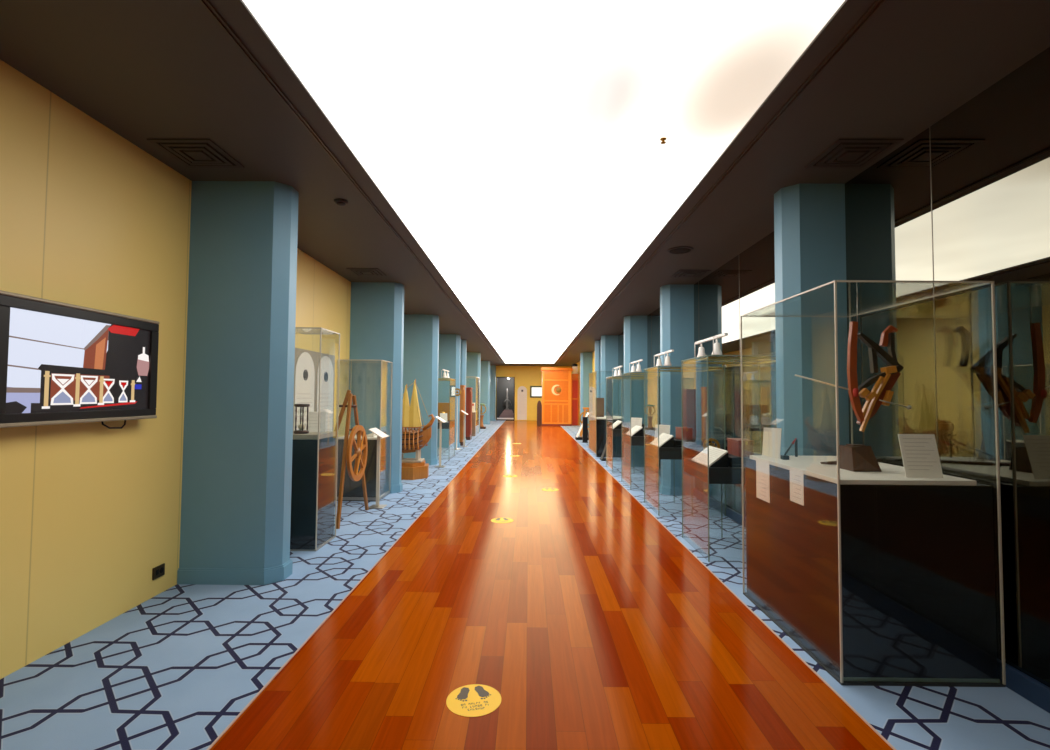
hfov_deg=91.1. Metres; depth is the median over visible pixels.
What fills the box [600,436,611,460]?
sign
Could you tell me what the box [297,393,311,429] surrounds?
print
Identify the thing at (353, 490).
display case
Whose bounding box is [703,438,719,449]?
astrolabe
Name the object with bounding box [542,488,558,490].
floor sticker
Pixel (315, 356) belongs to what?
trim
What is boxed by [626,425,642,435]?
open book
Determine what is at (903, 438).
print
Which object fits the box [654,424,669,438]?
sheet
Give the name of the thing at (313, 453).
display case
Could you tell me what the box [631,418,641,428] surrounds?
sheet
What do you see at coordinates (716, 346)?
track light
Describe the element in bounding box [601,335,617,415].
pillar
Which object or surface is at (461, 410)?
stand
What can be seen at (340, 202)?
smoke detector
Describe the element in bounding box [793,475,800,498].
print
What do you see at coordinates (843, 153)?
ceiling vent
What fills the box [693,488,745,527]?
baseboard
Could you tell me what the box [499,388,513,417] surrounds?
display
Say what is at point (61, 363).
television
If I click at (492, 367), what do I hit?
pillar
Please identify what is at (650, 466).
baseboard
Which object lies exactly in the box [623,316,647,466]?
pillar
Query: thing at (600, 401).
display board
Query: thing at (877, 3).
trim
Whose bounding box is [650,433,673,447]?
open book
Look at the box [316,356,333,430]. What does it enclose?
arched panel
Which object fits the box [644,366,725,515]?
display case
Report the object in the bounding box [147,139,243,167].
ceiling vent
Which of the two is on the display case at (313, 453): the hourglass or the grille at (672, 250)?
the hourglass
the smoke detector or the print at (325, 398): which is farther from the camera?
the print at (325, 398)
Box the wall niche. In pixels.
[497,378,513,417]
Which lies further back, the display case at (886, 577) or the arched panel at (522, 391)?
the arched panel at (522, 391)
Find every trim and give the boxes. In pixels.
[200,0,502,363]
[206,420,505,749]
[293,348,334,430]
[556,0,885,363]
[568,433,895,749]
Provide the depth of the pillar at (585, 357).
19.11 m
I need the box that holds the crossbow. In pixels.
[795,296,911,431]
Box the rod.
[780,438,797,459]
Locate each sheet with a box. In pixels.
[308,412,325,431]
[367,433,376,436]
[440,413,446,421]
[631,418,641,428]
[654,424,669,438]
[756,458,769,502]
[762,427,781,457]
[790,467,803,505]
[898,434,942,477]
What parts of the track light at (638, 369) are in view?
lamp shade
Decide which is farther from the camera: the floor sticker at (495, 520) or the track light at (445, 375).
the track light at (445, 375)
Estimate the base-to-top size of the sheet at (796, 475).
0.196 m
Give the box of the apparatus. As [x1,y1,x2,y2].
[579,407,588,436]
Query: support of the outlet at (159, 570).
attached to the wall socket at (158, 571)
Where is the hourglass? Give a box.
[294,404,309,433]
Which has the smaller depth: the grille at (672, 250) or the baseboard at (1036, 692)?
the baseboard at (1036, 692)
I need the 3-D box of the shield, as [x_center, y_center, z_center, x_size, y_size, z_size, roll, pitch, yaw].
[0.659,1.753,23.771,0.220,1.150,0.210,0,-2,0]
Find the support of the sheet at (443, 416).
on the display case at (449, 424)
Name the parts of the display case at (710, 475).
rail, glass pane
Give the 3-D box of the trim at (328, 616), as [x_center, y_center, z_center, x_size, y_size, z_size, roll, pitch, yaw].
[-1.169,1.882,12.645,0.010,0.004,31.400,0,-2,0]
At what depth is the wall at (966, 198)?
2.83 m
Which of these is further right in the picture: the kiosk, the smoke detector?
the kiosk
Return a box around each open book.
[610,420,622,428]
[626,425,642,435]
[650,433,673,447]
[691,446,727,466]
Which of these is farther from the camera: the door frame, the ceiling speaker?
the door frame
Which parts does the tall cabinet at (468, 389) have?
door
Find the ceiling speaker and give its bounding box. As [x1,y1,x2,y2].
[667,246,692,253]
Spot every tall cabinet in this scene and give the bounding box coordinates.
[459,385,465,445]
[466,387,472,439]
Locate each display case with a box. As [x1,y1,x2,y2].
[290,327,339,550]
[334,359,391,500]
[438,378,455,455]
[466,377,479,435]
[589,371,623,456]
[606,376,655,472]
[621,372,659,489]
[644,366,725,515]
[681,355,775,561]
[740,280,1005,686]
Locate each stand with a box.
[369,428,387,508]
[435,416,445,467]
[461,410,467,446]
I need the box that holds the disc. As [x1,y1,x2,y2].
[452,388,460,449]
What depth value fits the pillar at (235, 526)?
3.85 m
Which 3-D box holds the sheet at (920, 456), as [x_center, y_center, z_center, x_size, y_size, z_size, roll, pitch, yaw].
[2.053,0.419,2.681,0.185,0.219,0.073,0,-2,2]
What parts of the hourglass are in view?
post, post, post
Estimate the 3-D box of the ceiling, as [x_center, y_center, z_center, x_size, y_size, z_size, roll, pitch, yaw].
[0.000,-1.118,12.828,5.120,0.030,31.550,0,-2,0]
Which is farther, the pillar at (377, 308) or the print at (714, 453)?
the pillar at (377, 308)
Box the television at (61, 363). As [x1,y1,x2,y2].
[0,290,159,428]
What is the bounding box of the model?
[401,379,434,479]
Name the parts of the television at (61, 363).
trim, trim, cord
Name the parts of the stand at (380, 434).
plate, post, plate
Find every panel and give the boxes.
[293,352,314,430]
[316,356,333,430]
[517,386,526,419]
[571,378,578,424]
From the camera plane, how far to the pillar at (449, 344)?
13.65 m
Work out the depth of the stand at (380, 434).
6.38 m
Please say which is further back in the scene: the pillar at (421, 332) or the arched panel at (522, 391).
the arched panel at (522, 391)
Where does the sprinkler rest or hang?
attached to the ceiling
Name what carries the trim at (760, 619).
attached to the floor at (593, 626)
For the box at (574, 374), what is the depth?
23.98 m
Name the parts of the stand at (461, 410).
post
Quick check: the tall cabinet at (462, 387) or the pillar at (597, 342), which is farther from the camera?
the pillar at (597, 342)
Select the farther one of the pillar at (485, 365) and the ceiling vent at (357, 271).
the pillar at (485, 365)
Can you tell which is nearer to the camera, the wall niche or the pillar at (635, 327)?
the pillar at (635, 327)
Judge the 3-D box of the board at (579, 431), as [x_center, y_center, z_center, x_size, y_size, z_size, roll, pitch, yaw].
[1.827,1.617,16.337,0.440,0.866,0.360,0,-2,0]
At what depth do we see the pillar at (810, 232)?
3.84 m
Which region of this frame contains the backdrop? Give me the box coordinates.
[438,403,450,420]
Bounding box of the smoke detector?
[334,199,347,206]
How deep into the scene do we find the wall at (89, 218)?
3.02 m
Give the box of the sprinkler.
[660,137,666,143]
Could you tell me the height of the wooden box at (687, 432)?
0.142 m
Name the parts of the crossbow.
trigger rod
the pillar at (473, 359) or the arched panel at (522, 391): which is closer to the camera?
the pillar at (473, 359)
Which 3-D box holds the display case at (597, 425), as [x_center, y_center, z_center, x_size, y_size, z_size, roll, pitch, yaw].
[2.003,0.916,12.410,0.766,1.961,1.406,0,-2,0]
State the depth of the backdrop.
11.73 m
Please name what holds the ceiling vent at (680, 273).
in the ceiling
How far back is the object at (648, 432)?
7.75 m
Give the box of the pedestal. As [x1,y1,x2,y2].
[582,417,587,442]
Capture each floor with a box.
[0,420,504,749]
[210,420,892,749]
[561,425,1049,749]
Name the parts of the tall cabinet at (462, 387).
door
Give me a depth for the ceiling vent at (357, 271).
6.71 m
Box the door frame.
[496,377,514,419]
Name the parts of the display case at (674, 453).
glass pane, rail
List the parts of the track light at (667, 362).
lamp shade, rail, lamp shade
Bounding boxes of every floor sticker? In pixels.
[446,684,500,716]
[491,518,512,522]
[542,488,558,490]
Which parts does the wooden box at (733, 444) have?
lid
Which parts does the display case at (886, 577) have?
glass pane, frame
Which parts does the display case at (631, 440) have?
glass pane, rail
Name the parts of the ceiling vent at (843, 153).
core plate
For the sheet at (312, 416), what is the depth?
4.95 m
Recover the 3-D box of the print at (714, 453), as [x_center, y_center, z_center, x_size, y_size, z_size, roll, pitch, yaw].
[1.665,0.723,4.659,0.132,0.103,0.350,0,-2,0]
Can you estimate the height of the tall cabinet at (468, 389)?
1.620 m
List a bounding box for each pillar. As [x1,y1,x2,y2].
[177,181,298,584]
[349,282,403,493]
[403,314,438,464]
[437,334,460,447]
[460,340,466,442]
[466,352,480,431]
[480,361,489,423]
[490,365,495,420]
[580,352,591,432]
[595,340,600,397]
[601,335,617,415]
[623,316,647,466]
[659,284,694,495]
[774,184,848,455]
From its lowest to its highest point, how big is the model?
1.660 m
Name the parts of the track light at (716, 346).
lamp shade, rail, lamp shade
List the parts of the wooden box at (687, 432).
lid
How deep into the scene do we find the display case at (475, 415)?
17.68 m
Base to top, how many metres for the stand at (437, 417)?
0.973 m
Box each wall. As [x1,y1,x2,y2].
[0,60,350,678]
[496,366,571,420]
[576,47,1049,686]
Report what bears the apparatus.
on the floor at (907, 717)
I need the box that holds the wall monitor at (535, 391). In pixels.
[530,386,541,397]
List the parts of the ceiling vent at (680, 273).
core plate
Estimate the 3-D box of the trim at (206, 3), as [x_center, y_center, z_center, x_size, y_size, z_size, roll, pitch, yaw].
[-1.238,-1.151,11.662,0.028,0.012,29.200,0,-2,0]
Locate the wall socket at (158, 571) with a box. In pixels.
[152,563,164,579]
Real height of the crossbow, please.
0.770 m
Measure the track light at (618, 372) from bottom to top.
0.194 m
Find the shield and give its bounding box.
[537,401,541,425]
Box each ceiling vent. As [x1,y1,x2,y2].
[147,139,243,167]
[346,268,385,275]
[671,270,710,277]
[805,139,903,167]
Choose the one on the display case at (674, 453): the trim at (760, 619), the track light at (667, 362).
the track light at (667, 362)
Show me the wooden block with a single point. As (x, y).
(853, 457)
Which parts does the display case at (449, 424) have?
rail, edge trim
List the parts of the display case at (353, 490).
frame, glass pane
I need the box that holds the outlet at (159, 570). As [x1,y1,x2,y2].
[156,567,163,574]
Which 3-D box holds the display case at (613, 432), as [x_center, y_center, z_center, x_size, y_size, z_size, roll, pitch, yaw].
[1.982,0.913,9.728,0.783,1.751,0.748,0,-2,0]
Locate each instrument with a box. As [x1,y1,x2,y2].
[334,390,368,528]
[480,403,485,428]
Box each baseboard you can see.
[646,462,660,475]
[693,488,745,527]
[997,658,1049,712]
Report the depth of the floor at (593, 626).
2.91 m
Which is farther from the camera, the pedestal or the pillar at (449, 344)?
the pedestal
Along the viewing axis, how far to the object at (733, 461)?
4.43 m
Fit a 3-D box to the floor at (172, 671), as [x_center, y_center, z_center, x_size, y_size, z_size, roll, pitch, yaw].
[-1.875,1.929,12.648,1.415,0.100,31.400,0,-2,0]
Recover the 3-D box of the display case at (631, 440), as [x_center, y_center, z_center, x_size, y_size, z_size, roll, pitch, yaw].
[1.970,0.848,8.060,0.783,1.751,0.748,0,-2,0]
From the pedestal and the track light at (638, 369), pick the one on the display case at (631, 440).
the track light at (638, 369)
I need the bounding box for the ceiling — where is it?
[0,0,1049,365]
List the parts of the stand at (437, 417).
post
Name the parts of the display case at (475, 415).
glass pane, edge trim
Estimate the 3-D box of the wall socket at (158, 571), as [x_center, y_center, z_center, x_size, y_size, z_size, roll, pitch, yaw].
[-2.536,1.362,3.567,0.016,0.080,0.110,0,-2,0]
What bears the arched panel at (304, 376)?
attached to the wall at (89, 218)
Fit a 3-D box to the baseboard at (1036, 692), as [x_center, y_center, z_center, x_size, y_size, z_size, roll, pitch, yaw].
[2.336,1.381,0.338,0.035,0.100,6.815,0,-2,0]
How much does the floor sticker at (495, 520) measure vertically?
0.002 m
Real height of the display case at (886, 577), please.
1.986 m
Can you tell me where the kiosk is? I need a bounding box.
[541,368,572,425]
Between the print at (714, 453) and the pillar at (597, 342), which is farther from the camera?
the pillar at (597, 342)
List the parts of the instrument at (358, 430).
leg, leg, leg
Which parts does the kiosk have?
cornice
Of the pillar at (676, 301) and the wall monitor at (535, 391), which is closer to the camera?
the pillar at (676, 301)
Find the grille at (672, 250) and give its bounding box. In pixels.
[669,248,690,252]
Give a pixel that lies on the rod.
(783, 457)
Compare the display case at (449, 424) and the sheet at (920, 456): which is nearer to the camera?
the sheet at (920, 456)
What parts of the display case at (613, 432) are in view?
rail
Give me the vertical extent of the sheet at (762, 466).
0.266 m
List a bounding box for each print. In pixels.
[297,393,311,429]
[320,393,330,429]
[519,395,525,407]
[696,448,722,462]
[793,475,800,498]
[903,438,933,469]
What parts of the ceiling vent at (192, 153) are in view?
core plate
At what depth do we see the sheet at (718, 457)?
4.54 m
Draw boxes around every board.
[575,412,588,439]
[597,398,603,416]
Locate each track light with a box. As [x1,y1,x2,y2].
[441,369,448,377]
[614,366,622,375]
[629,359,642,371]
[654,350,673,366]
[694,333,727,356]
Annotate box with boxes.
[571,364,577,377]
[675,427,692,439]
[727,438,753,456]
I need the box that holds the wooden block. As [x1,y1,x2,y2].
[839,444,881,471]
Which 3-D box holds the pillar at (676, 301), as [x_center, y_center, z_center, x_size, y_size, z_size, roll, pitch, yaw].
[2.189,0.206,7.483,0.448,3.000,0.336,0,-2,0]
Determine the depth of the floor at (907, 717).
2.40 m
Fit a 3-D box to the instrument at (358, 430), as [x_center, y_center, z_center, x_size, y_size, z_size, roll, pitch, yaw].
[-2.154,0.891,5.805,0.598,1.451,0.915,0,-2,0]
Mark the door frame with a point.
(496, 377)
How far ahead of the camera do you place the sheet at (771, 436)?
3.48 m
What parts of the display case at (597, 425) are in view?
glass pane, glass pane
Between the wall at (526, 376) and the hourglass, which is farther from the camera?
the wall at (526, 376)
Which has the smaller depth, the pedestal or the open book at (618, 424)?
the open book at (618, 424)
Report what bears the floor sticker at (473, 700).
on the floor at (593, 626)
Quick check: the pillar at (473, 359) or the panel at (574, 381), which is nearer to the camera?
the pillar at (473, 359)
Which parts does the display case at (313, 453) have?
frame, glass pane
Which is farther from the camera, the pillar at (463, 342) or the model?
the pillar at (463, 342)
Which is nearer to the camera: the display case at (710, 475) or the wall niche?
the display case at (710, 475)

